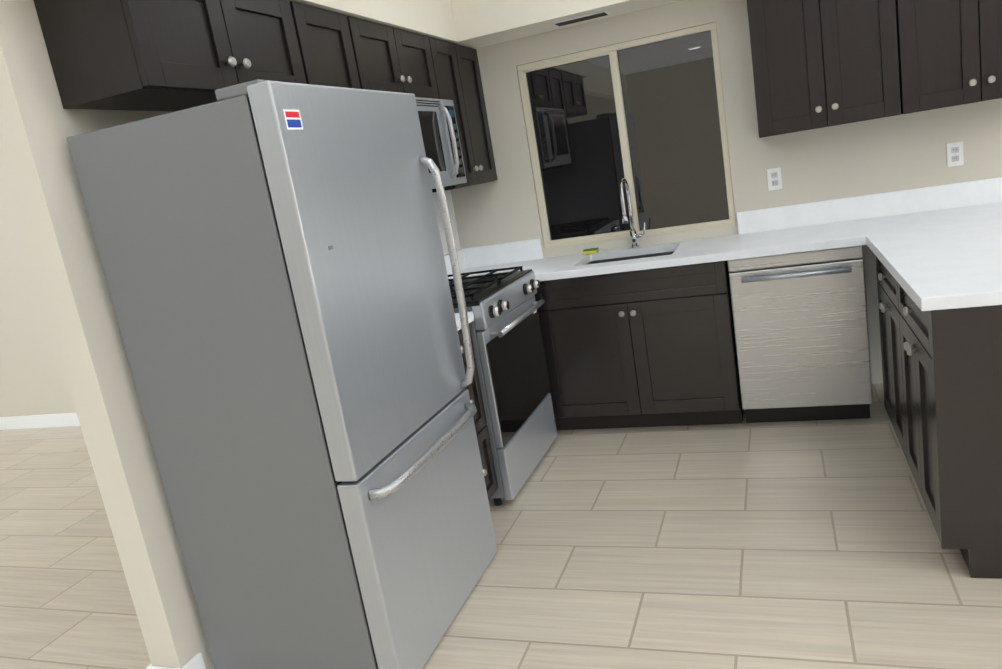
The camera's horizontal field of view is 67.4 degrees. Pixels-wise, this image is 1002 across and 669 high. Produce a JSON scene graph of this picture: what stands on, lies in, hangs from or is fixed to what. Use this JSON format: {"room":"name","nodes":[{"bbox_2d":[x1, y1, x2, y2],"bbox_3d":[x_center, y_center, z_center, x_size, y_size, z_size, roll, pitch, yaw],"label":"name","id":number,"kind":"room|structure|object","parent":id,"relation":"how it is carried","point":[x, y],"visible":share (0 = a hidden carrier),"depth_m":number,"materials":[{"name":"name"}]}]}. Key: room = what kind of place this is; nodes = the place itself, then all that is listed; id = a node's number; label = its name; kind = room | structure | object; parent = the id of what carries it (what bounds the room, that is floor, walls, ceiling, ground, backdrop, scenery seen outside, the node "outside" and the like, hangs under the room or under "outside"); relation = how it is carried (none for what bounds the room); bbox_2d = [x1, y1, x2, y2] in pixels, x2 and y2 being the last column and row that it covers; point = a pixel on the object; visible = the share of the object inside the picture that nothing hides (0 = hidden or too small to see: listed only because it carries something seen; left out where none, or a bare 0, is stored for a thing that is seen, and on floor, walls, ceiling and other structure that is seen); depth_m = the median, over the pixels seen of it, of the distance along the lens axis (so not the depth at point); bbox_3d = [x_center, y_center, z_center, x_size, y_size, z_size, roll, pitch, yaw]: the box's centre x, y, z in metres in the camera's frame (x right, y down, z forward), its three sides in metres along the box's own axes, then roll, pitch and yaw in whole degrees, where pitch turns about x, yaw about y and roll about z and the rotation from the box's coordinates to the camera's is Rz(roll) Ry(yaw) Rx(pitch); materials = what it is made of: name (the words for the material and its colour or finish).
{"room":"kitchen","nodes":[
{"label":"kitchen","id":0,"kind":"room"},
{"bbox_2d":[0,0,463,668],"bbox_3d":[-1.480,0.130,1.533,0.120,2.520,6.960,-5,13,21],"label":"wall","id":1,"kind":"structure","parent":0,"point":[62,348],"depth_m":2.24,"materials":[{"name":"beige paint"}]},
{"bbox_2d":[0,413,79,429],"bbox_3d":[-2.566,0.620,5.876,5.060,0.115,0.014,-5,13,21],"label":"baseboard","id":2,"kind":"structure","parent":1,"relation":"attached to","point":[61,419],"depth_m":6.38,"materials":[{"name":"white wood"}]},
{"bbox_2d":[33,0,306,111],"bbox_3d":[-0.988,-0.919,2.402,0.345,0.338,0.781,-5,13,21],"label":"upper cabinet","id":3,"kind":"object","parent":1,"relation":"attached to","point":[156,55],"visible":0.81,"depth_m":2.14,"materials":[{"name":"brown wood"}]},
{"bbox_2d":[146,652,203,668],"bbox_3d":[-0.676,0.774,3.688,0.014,0.115,2.774,-5,13,21],"label":"baseboard","id":4,"kind":"structure","parent":1,"relation":"attached to","point":[196,661],"depth_m":2.41,"materials":[{"name":"white wood"}]},
{"bbox_2d":[290,1,360,88],"bbox_3d":[-0.759,-0.864,2.991,0.345,0.763,0.381,-5,13,21],"label":"upper cabinet","id":5,"kind":"object","parent":1,"relation":"attached to","point":[325,47],"visible":0.29,"depth_m":2.88,"materials":[{"name":"brown wood"}]},
{"bbox_2d":[347,16,438,98],"bbox_3d":[-0.601,-1.228,3.491,0.345,0.323,0.786,-5,13,21],"label":"upper cabinet","id":6,"kind":"object","parent":1,"relation":"attached to","point":[389,59],"visible":0.58,"depth_m":3.38,"materials":[{"name":"brown wood"}]},
{"bbox_2d":[415,97,466,188],"bbox_3d":[-0.491,-0.870,3.541,0.456,0.415,0.772,-5,13,21],"label":"microwave","id":7,"kind":"object","parent":6,"relation":"attached to","point":[440,134],"visible":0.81,"depth_m":3.61,"materials":[{"name":"silver metal"}]},
{"bbox_2d":[433,190,460,254],"bbox_3d":[-0.569,-0.412,3.879,0.002,0.537,1.831,-5,13,21],"label":"backsplash panel","id":8,"kind":"object","parent":1,"relation":"attached to","point":[440,221],"visible":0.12,"depth_m":4.54,"materials":[{"name":"silver metal"}]},
{"bbox_2d":[428,37,497,192],"bbox_3d":[-0.326,-1.202,4.208,0.345,0.763,0.671,-5,13,21],"label":"upper cabinet","id":9,"kind":"object","parent":1,"relation":"attached to","point":[457,75],"visible":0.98,"depth_m":4.17,"materials":[{"name":"brown wood"}]},
{"bbox_2d":[0,384,1001,668],"bbox_3d":[-0.355,1.297,1.444,12.450,0.060,7.300,-5,13,21],"label":"floor","id":10,"kind":"structure","parent":0,"point":[814,544],"depth_m":2.83,"materials":[{"name":"tile"}]},
{"bbox_2d":[67,79,496,668],"bbox_3d":[-0.584,0.144,2.528,0.772,1.785,0.842,-5,13,21],"label":"refrigerator","id":11,"kind":"object","parent":10,"relation":"on","point":[271,253],"visible":1,"depth_m":2.18,"materials":[{"name":"grey metal"}]},
{"bbox_2d":[458,325,497,500],"bbox_3d":[-0.393,0.431,3.233,0.645,0.872,0.336,-5,13,21],"label":"base cabinet","id":12,"kind":"object","parent":10,"relation":"on","point":[482,433],"visible":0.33,"depth_m":3.23,"materials":[{"name":"brown wood"}]},
{"bbox_2d":[454,311,473,330],"bbox_3d":[-0.479,-0.068,3.126,0.642,0.160,0.342,-5,13,21],"label":"countertop","id":13,"kind":"structure","parent":12,"relation":"on","point":[470,314],"depth_m":3.13,"materials":[{"name":"white stone"}]},
{"bbox_2d":[448,266,556,505],"bbox_3d":[-0.198,0.111,3.693,0.733,1.235,0.780,-5,13,21],"label":"range","id":14,"kind":"object","parent":10,"relation":"on","point":[506,335],"visible":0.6,"depth_m":3.48,"materials":[{"name":"grey metal"}]},
{"bbox_2d":[534,260,742,429],"bbox_3d":[0.783,0.029,4.170,0.993,0.872,0.645,-5,13,21],"label":"base cabinet","id":15,"kind":"object","parent":10,"relation":"on","point":[656,347],"visible":0.9,"depth_m":3.89,"materials":[{"name":"brown wood"}]},
{"bbox_2d":[727,245,872,422],"bbox_3d":[1.532,-0.034,3.873,0.596,0.870,0.667,-5,13,21],"label":"dishwasher","id":16,"kind":"object","parent":10,"relation":"on","point":[800,320],"visible":0.9,"depth_m":3.61,"materials":[{"name":"grey"}]},
{"bbox_2d":[875,255,902,449],"bbox_3d":[1.958,0.072,3.051,0.680,0.872,0.640,-5,13,21],"label":"base cabinet","id":17,"kind":"object","parent":10,"relation":"on","point":[886,308],"depth_m":3.20,"materials":[{"name":"brown wood"}]},
{"bbox_2d":[444,177,1001,280],"bbox_3d":[1.147,-0.502,3.854,3.227,0.160,0.717,-5,13,21],"label":"countertop","id":18,"kind":"structure","parent":17,"relation":"on","point":[843,222],"depth_m":3.86,"materials":[{"name":"white stone"}]},
{"bbox_2d":[583,248,598,254],"bbox_3d":[0.526,-0.487,4.400,0.085,0.026,0.058,-5,13,21],"label":"sponge","id":19,"kind":"object","parent":18,"relation":"on","point":[590,251],"visible":0.98,"depth_m":4.38,"materials":[{"name":"yellow"}]},
{"bbox_2d":[587,251,673,263],"bbox_3d":[0.714,-0.314,4.128,0.544,0.174,0.424,-5,13,21],"label":"sink basin","id":20,"kind":"object","parent":18,"relation":"in","point":[631,257],"visible":0.04,"depth_m":4.30,"materials":[{"name":"silver metal"}]},
{"bbox_2d":[620,178,645,248],"bbox_3d":[0.732,-0.672,4.186,0.111,0.405,0.237,-5,13,21],"label":"faucet","id":21,"kind":"object","parent":18,"relation":"on","point":[634,236],"visible":1,"depth_m":4.25,"materials":[{"name":"silver metal"}]},
{"bbox_2d":[891,275,1001,578],"bbox_3d":[1.748,0.235,2.461,0.680,0.872,0.655,-5,13,21],"label":"base cabinet","id":22,"kind":"object","parent":10,"relation":"on","point":[942,377],"depth_m":2.28,"materials":[{"name":"brown wood"}]},
{"bbox_2d":[864,221,1001,310],"bbox_3d":[1.887,-0.292,2.598,0.993,0.040,1.320,-5,13,21],"label":"countertop","id":23,"kind":"structure","parent":22,"relation":"on","point":[939,247],"depth_m":2.59,"materials":[{"name":"white stone"}]},
{"bbox_2d":[452,0,1001,383],"bbox_3d":[0.595,-0.850,4.433,12.450,2.520,0.150,-5,13,21],"label":"wall","id":24,"kind":"structure","parent":0,"point":[903,151],"depth_m":4.02,"materials":[{"name":"beige paint"}]},
{"bbox_2d":[517,22,735,248],"bbox_3d":[0.743,-1.117,4.389,1.720,1.675,0.299,-5,13,21],"label":"kitchen window","id":25,"kind":"structure","parent":24,"relation":"in","point":[645,118],"depth_m":4.26,"materials":[{"name":"glass"}]},
{"bbox_2d":[767,167,782,190],"bbox_3d":[1.469,-0.835,4.038,0.072,0.116,0.008,-5,13,21],"label":"outlet","id":26,"kind":"object","parent":24,"relation":"attached to","point":[774,177],"visible":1,"depth_m":4.04,"materials":[{"name":"white plastic"}]},
{"bbox_2d":[747,0,900,137],"bbox_3d":[1.555,-1.402,3.663,0.629,0.763,0.345,-5,13,21],"label":"upper cabinet","id":27,"kind":"object","parent":24,"relation":"attached to","point":[816,64],"visible":1,"depth_m":3.56,"materials":[{"name":"brown wood"}]},
{"bbox_2d":[895,0,1001,113],"bbox_3d":[2.148,-1.454,3.438,0.629,0.763,0.345,-5,13,21],"label":"upper cabinet","id":28,"kind":"object","parent":24,"relation":"attached to","point":[949,53],"visible":0.94,"depth_m":3.38,"materials":[{"name":"brown wood"}]},
{"bbox_2d":[946,141,963,166],"bbox_3d":[2.259,-0.896,3.740,0.072,0.116,0.008,-5,13,21],"label":"outlet","id":29,"kind":"object","parent":24,"relation":"attached to","point":[955,157],"visible":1,"depth_m":3.74,"materials":[{"name":"white plastic"}]},
{"bbox_3d":[-0.776,-1.191,0.905,12.450,0.060,7.300,-5,13,21],"label":"ceiling","id":30,"kind":"structure","parent":0,"visible":0},
{"bbox_2d":[289,0,460,43],"bbox_3d":[-0.822,-1.423,2.969,0.340,0.340,2.430,-5,13,21],"label":"soffit","id":31,"kind":"structure","parent":30,"relation":"attached to","point":[436,19],"depth_m":3.52,"materials":[{"name":"beige paint"}]},
{"bbox_2d":[453,0,680,48],"bbox_3d":[0.924,-1.890,3.759,3.110,0.340,0.340,-5,13,21],"label":"soffit","id":32,"kind":"structure","parent":30,"relation":"attached to","point":[474,24],"depth_m":3.96,"materials":[{"name":"beige paint"}]},
{"bbox_2d":[552,10,610,26],"bbox_3d":[0.426,-1.677,3.995,0.300,0.007,0.120,-5,13,21],"label":"air vent register","id":33,"kind":"object","parent":32,"relation":"attached to","point":[581,18],"visible":1,"depth_m":3.98,"materials":[{"name":"white plastic"}]}
]}

